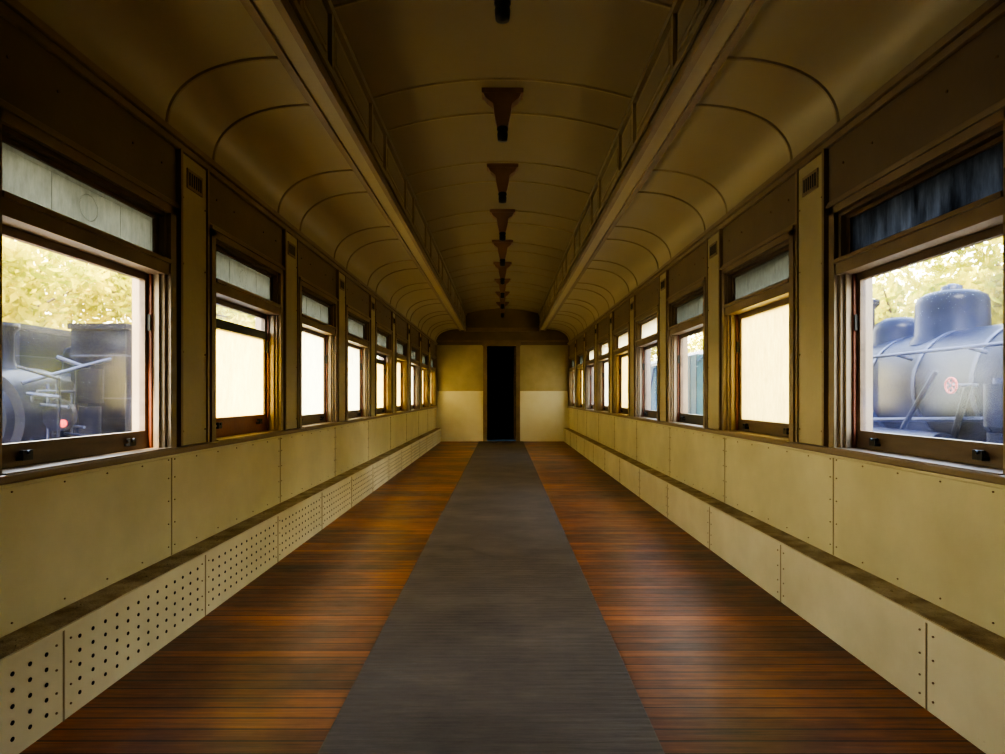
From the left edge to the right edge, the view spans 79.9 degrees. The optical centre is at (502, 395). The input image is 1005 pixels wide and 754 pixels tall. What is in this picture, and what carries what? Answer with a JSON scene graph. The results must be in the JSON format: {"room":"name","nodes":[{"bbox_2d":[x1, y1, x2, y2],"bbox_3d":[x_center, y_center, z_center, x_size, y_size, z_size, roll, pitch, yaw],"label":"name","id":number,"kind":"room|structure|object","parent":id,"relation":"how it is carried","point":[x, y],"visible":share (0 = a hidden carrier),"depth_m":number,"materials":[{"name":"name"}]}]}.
{"room":"train carriage","nodes":[
{"label":"train carriage","id":0,"kind":"room"},
{"bbox_2d":[0,15,436,637],"bbox_3d":[-1.519,-0.035,6.785,0.162,2.270,14.570,0,0,0],"label":"wall","id":1,"kind":"structure","parent":0,"point":[63,541],"depth_m":2.69,"materials":[{"name":"beige paint"}]},
{"bbox_2d":[0,100,179,474],"bbox_3d":[-1.515,-0.300,2.170,0.170,1.090,0.990,0,0,0],"label":"window","id":2,"kind":"structure","parent":1,"relation":"in","point":[50,202],"depth_m":2.21,"materials":[{"name":"paint"}]},
{"bbox_2d":[0,0,437,356],"bbox_3d":[-1.442,-1.008,6.350,0.035,0.313,13.700,0,0,0],"label":"trim","id":3,"kind":"structure","parent":1,"relation":"attached to","point":[15,12],"depth_m":2.40,"materials":[{"name":"paint"}]},
{"bbox_2d":[0,406,437,489],"bbox_3d":[-1.442,0.250,6.350,0.035,0.044,13.700,0,0,0],"label":"trim","id":4,"kind":"structure","parent":1,"relation":"attached to","point":[32,477],"depth_m":2.42,"materials":[{"name":"paint"}]},
{"bbox_2d":[210,225,284,441],"bbox_3d":[-1.515,-0.300,3.462,0.170,1.090,0.990,0,0,0],"label":"window","id":5,"kind":"structure","parent":1,"relation":"in","point":[246,363],"depth_m":3.52,"materials":[{"name":"glass"}]},
{"bbox_2d":[299,277,338,427],"bbox_3d":[-1.515,-0.300,4.755,0.170,1.090,0.990,0,0,0],"label":"window","id":6,"kind":"structure","parent":1,"relation":"in","point":[317,307],"depth_m":4.88,"materials":[{"name":"glass"}]},
{"bbox_2d":[345,305,370,420],"bbox_3d":[-1.515,-0.300,6.048,0.170,1.090,0.990,0,0,0],"label":"window","id":7,"kind":"structure","parent":1,"relation":"in","point":[358,324],"depth_m":6.27,"materials":[{"name":"paint"}]},
{"bbox_2d":[376,322,392,415],"bbox_3d":[-1.515,-0.300,7.341,0.170,1.090,0.990,0,0,0],"label":"window","id":8,"kind":"structure","parent":1,"relation":"in","point":[383,334],"depth_m":7.62,"materials":[{"name":"paint"}]},
{"bbox_2d":[396,334,407,412],"bbox_3d":[-1.515,-0.300,8.634,0.170,1.090,0.990,0,0,0],"label":"window","id":9,"kind":"structure","parent":1,"relation":"in","point":[401,343],"depth_m":9.02,"materials":[{"name":"paint"}]},
{"bbox_2d":[411,342,419,409],"bbox_3d":[-1.515,-0.300,9.928,0.170,1.090,0.990,0,0,0],"label":"window","id":10,"kind":"structure","parent":1,"relation":"in","point":[414,348],"depth_m":10.32,"materials":[{"name":"paint"}]},
{"bbox_2d":[422,349,428,408],"bbox_3d":[-1.515,-0.300,11.220,0.170,1.090,0.990,0,0,0],"label":"window","id":11,"kind":"structure","parent":1,"relation":"in","point":[425,355],"depth_m":11.63,"materials":[{"name":"paint"}]},
{"bbox_2d":[431,354,435,406],"bbox_3d":[-1.515,-0.300,12.514,0.170,1.090,0.990,0,0,0],"label":"window","id":12,"kind":"structure","parent":1,"relation":"in","point":[433,358],"depth_m":12.92,"materials":[{"name":"paint"}]},
{"bbox_2d":[18,0,986,340],"bbox_3d":[0.000,-1.595,7.300,3.240,0.870,15.800,0,0,0],"label":"ceiling","id":13,"kind":"structure","parent":0,"point":[367,126],"depth_m":3.34,"materials":[{"name":"paint"}]},
{"bbox_2d":[493,0,511,23],"bbox_3d":[0.000,-1.771,2.580,0.260,0.315,0.100,0,0,0],"label":"bracket","id":14,"kind":"object","parent":13,"relation":"attached to","point":[502,7],"depth_m":2.56,"materials":[{"name":"black metal"}]},
{"bbox_2d":[482,88,522,142],"bbox_3d":[0.000,-1.771,3.800,0.260,0.315,0.100,0,0,0],"label":"bracket","id":15,"kind":"object","parent":13,"relation":"attached to","point":[502,101],"depth_m":3.76,"materials":[{"name":"brown wood"}]},
{"bbox_2d":[487,163,517,203],"bbox_3d":[0.000,-1.771,5.020,0.260,0.315,0.100,0,0,0],"label":"bracket","id":16,"kind":"object","parent":13,"relation":"attached to","point":[502,172],"depth_m":4.98,"materials":[{"name":"brown wood"}]},
{"bbox_2d":[490,209,514,240],"bbox_3d":[0.000,-1.771,6.240,0.260,0.315,0.100,0,0,0],"label":"bracket","id":17,"kind":"object","parent":13,"relation":"attached to","point":[502,216],"depth_m":6.20,"materials":[{"name":"brown wood"}]},
{"bbox_2d":[492,240,512,265],"bbox_3d":[0.000,-1.771,7.460,0.260,0.315,0.100,0,0,0],"label":"bracket","id":18,"kind":"object","parent":13,"relation":"attached to","point":[502,246],"depth_m":7.42,"materials":[{"name":"brown wood"}]},
{"bbox_2d":[493,262,511,284],"bbox_3d":[0.000,-1.771,8.680,0.260,0.315,0.100,0,0,0],"label":"bracket","id":19,"kind":"object","parent":13,"relation":"attached to","point":[502,269],"depth_m":8.64,"materials":[{"name":"brown wood"}]},
{"bbox_2d":[495,279,509,297],"bbox_3d":[0.000,-1.771,9.900,0.260,0.315,0.100,0,0,0],"label":"bracket","id":20,"kind":"object","parent":13,"relation":"attached to","point":[502,288],"depth_m":9.86,"materials":[{"name":"brown wood"}]},
{"bbox_2d":[495,292,509,308],"bbox_3d":[0.000,-1.771,11.120,0.260,0.315,0.100,0,0,0],"label":"bracket","id":21,"kind":"object","parent":13,"relation":"attached to","point":[502,300],"depth_m":11.08,"materials":[{"name":"brown wood"}]},
{"bbox_2d":[496,302,508,317],"bbox_3d":[0.000,-1.771,12.340,0.260,0.315,0.100,0,0,0],"label":"bracket","id":22,"kind":"object","parent":13,"relation":"attached to","point":[502,311],"depth_m":12.30,"materials":[{"name":"brown wood"}]},
{"bbox_2d":[19,441,985,753],"bbox_3d":[0.000,1.060,6.350,3.200,0.120,13.900,0,0,0],"label":"floor","id":23,"kind":"structure","parent":0,"point":[715,663],"depth_m":2.35,"materials":[{"name":"brown wood"}]},
{"bbox_2d":[0,428,441,753],"bbox_3d":[-1.399,0.848,6.350,0.121,0.302,13.696,0,0,0],"label":"cover","id":24,"kind":"object","parent":23,"relation":"on","point":[52,666],"visible":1,"depth_m":2.27,"materials":[{"name":"metal"}]},
{"bbox_2d":[318,441,664,753],"bbox_3d":[-0.032,0.997,6.350,0.967,0.007,13.600,0,0,0],"label":"carpet runner","id":25,"kind":"object","parent":23,"relation":"on","point":[497,639],"visible":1,"depth_m":2.31,"materials":[{"name":"grey carpet"}]},
{"bbox_2d":[563,428,1004,753],"bbox_3d":[1.399,0.848,6.350,0.121,0.302,13.696,0,0,0],"label":"baseboard","id":26,"kind":"structure","parent":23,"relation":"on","point":[952,666],"depth_m":2.27,"materials":[{"name":"paint"}]},
{"bbox_2d":[436,308,568,440],"bbox_3d":[0.000,-0.475,13.220,3.200,3.150,0.120,0,0,0],"label":"wall","id":27,"kind":"structure","parent":0,"point":[544,412],"depth_m":13.20,"materials":[{"name":"paint"}]},
{"bbox_2d":[482,342,520,440],"bbox_3d":[-0.020,-0.091,13.512,0.850,2.178,0.695,0,0,0],"label":"door frame","id":28,"kind":"structure","parent":27,"relation":"in","point":[516,358],"depth_m":13.17,"materials":[{"name":"paint"}]},
{"bbox_2d":[568,15,1004,637],"bbox_3d":[1.519,-0.035,6.785,0.162,2.270,14.570,0,0,0],"label":"wall","id":29,"kind":"structure","parent":0,"point":[941,541],"depth_m":2.69,"materials":[{"name":"beige paint"}]},
{"bbox_2d":[569,354,573,406],"bbox_3d":[1.515,-0.300,12.514,0.170,1.090,0.990,0,0,0],"label":"window","id":30,"kind":"structure","parent":29,"relation":"in","point":[571,358],"depth_m":12.92,"materials":[{"name":"paint"}]},
{"bbox_2d":[576,349,582,408],"bbox_3d":[1.515,-0.300,11.220,0.170,1.090,0.990,0,0,0],"label":"window","id":31,"kind":"structure","parent":29,"relation":"in","point":[579,355],"depth_m":11.63,"materials":[{"name":"paint"}]},
{"bbox_2d":[585,342,593,409],"bbox_3d":[1.515,-0.300,9.928,0.170,1.090,0.990,0,0,0],"label":"window","id":32,"kind":"structure","parent":29,"relation":"in","point":[590,348],"depth_m":10.33,"materials":[{"name":"paint"}]},
{"bbox_2d":[597,334,608,412],"bbox_3d":[1.515,-0.300,8.634,0.170,1.090,0.990,0,0,0],"label":"window","id":33,"kind":"structure","parent":29,"relation":"in","point":[602,346],"depth_m":9.02,"materials":[{"name":"paint"}]},
{"bbox_2d":[612,322,628,415],"bbox_3d":[1.515,-0.300,7.341,0.170,1.090,0.990,0,0,0],"label":"window","id":34,"kind":"structure","parent":29,"relation":"in","point":[621,339],"depth_m":7.62,"materials":[{"name":"paint"}]},
{"bbox_2d":[634,305,659,420],"bbox_3d":[1.515,-0.300,6.048,0.170,1.090,0.990,0,0,0],"label":"window","id":35,"kind":"structure","parent":29,"relation":"in","point":[646,324],"depth_m":6.44,"materials":[{"name":"paint"}]},
{"bbox_2d":[666,277,705,427],"bbox_3d":[1.515,-0.300,4.755,0.170,1.090,0.990,0,0,0],"label":"window","id":36,"kind":"structure","parent":29,"relation":"in","point":[687,307],"depth_m":5.10,"materials":[{"name":"paint"}]},
{"bbox_2d":[720,225,794,441],"bbox_3d":[1.515,-0.300,3.462,0.170,1.090,0.990,0,0,0],"label":"window","id":37,"kind":"structure","parent":29,"relation":"in","point":[758,286],"depth_m":3.52,"materials":[{"name":"paint"}]},
{"bbox_2d":[567,0,1004,356],"bbox_3d":[1.442,-1.008,6.350,0.035,0.313,13.700,0,0,0],"label":"trim","id":38,"kind":"structure","parent":29,"relation":"attached to","point":[989,12],"depth_m":2.40,"materials":[{"name":"paint"}]},
{"bbox_2d":[567,406,1004,489],"bbox_3d":[1.442,0.250,6.350,0.035,0.044,13.700,0,0,0],"label":"trim","id":39,"kind":"structure","parent":29,"relation":"attached to","point":[972,477],"depth_m":2.42,"materials":[{"name":"brown varnished wood"}]},
{"bbox_2d":[826,100,1004,474],"bbox_3d":[1.515,-0.300,2.170,0.170,1.090,0.990,0,0,0],"label":"window","id":40,"kind":"structure","parent":29,"relation":"in","point":[955,201],"depth_m":2.22,"materials":[{"name":"paint"}]},
{"label":"outside","id":41,"kind":"structure","parent":0,"visible":0},
{"bbox_3d":[0.000,2.350,25.000,120.000,0.200,130.000,0,0,0],"label":"ground","id":42,"kind":"structure","parent":41,"visible":0},
{"bbox_2d":[2,236,56,318],"bbox_3d":[-14.307,-1.462,14.327,5.855,7.471,7.047,0,0,-12],"label":"tree","id":43,"kind":"object","parent":42,"relation":"on","point":[15,256],"visible":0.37,"depth_m":15.28,"materials":[{"name":"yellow plant"}]},
{"bbox_2d":[10,239,79,322],"bbox_3d":[-18.215,-1.817,18.814,7.719,8.184,6.414,0,0,-4],"label":"tree","id":44,"kind":"object","parent":42,"relation":"on","point":[12,240],"visible":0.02,"depth_m":19.90,"materials":[{"name":"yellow plant"}]},
{"bbox_2d":[2,237,115,330],"bbox_3d":[-13.754,-1.271,16.984,6.683,7.085,5.553,0,0,40],"label":"tree","id":45,"kind":"object","parent":42,"relation":"on","point":[54,301],"visible":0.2,"depth_m":16.56,"materials":[{"name":"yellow plant"}]},
{"bbox_2d":[2,322,131,443],"bbox_3d":[-6.100,0.629,10.000,2.375,3.268,26.600,0,0,0],"label":"steam locomotive","id":46,"kind":"object","parent":42,"relation":"on","point":[57,383],"visible":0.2,"depth_m":7.64,"materials":[{"name":"black paint"}]},
{"bbox_2d":[35,253,254,327],"bbox_3d":[-12.519,-1.949,22.293,6.623,8.450,7.970,0,0,33],"label":"tree","id":47,"kind":"object","parent":42,"relation":"on","point":[122,297],"visible":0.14,"depth_m":19.68,"materials":[{"name":"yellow plant"}]},
{"bbox_2d":[102,269,254,328],"bbox_3d":[-14.806,-2.216,26.939,8.478,8.988,7.044,0,0,25],"label":"tree","id":48,"kind":"object","parent":42,"relation":"on","point":[127,319],"visible":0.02,"depth_m":26.25,"materials":[{"name":"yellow plant"}]},
{"bbox_2d":[651,333,701,361],"bbox_3d":[11.259,-1.640,40.081,7.384,7.828,6.136,0,0,19],"label":"tree","id":49,"kind":"object","parent":42,"relation":"on","point":[653,350],"visible":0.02,"depth_m":39.36,"materials":[{"name":"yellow plant"}]},
{"bbox_2d":[651,350,702,414],"bbox_3d":[5.750,0.430,18.200,2.699,3.400,8.800,0,0,0],"label":"wagon","id":50,"kind":"object","parent":42,"relation":"on","point":[695,359],"visible":0.02,"depth_m":14.21,"materials":[{"name":"teal paint"}]},
{"bbox_2d":[691,332,702,350],"bbox_3d":[13.020,-1.240,32.243,5.505,7.024,6.625,0,0,41],"label":"tree","id":51,"kind":"object","parent":42,"relation":"on","point":[700,344],"visible":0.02,"depth_m":32.05,"materials":[{"name":"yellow plant"}]},
{"bbox_2d":[873,262,953,313],"bbox_3d":[14.268,-1.667,24.942,6.178,7.883,7.436,0,0,-41],"label":"tree","id":52,"kind":"object","parent":42,"relation":"on","point":[922,267],"visible":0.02,"depth_m":23.47,"materials":[{"name":"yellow plant"}]},
{"bbox_2d":[873,263,983,323],"bbox_3d":[12.424,-0.993,18.787,6.156,6.526,5.115,0,0,-34],"label":"tree","id":53,"kind":"object","parent":42,"relation":"on","point":[890,309],"visible":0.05,"depth_m":17.52,"materials":[{"name":"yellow plant"}]},
{"bbox_2d":[873,283,1002,443],"bbox_3d":[5.750,0.313,6.300,2.875,3.956,32.200,0,0,0],"label":"steam locomotive","id":54,"kind":"object","parent":42,"relation":"on","point":[938,372],"visible":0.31,"depth_m":7.24,"materials":[{"name":"black paint"}]},
{"bbox_2d":[908,236,1002,324],"bbox_3d":[13.751,-1.751,14.127,6.311,8.052,7.595,0,0,-26],"label":"tree","id":55,"kind":"object","parent":42,"relation":"on","point":[997,298],"visible":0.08,"depth_m":15.50,"materials":[{"name":"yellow plant"}]},
{"bbox_2d":[908,237,1002,324],"bbox_3d":[14.780,-1.469,16.361,7.059,7.484,5.866,0,0,4],"label":"tree","id":56,"kind":"object","parent":42,"relation":"on","point":[995,254],"visible":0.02,"depth_m":16.28,"materials":[{"name":"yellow plant"}]},
{"bbox_2d":[920,255,1002,291],"bbox_3d":[17.046,-1.521,19.741,5.948,7.588,7.158,0,0,26],"label":"tree","id":57,"kind":"object","parent":42,"relation":"on","point":[974,268],"visible":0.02,"depth_m":20.92,"materials":[{"name":"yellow plant"}]}
]}

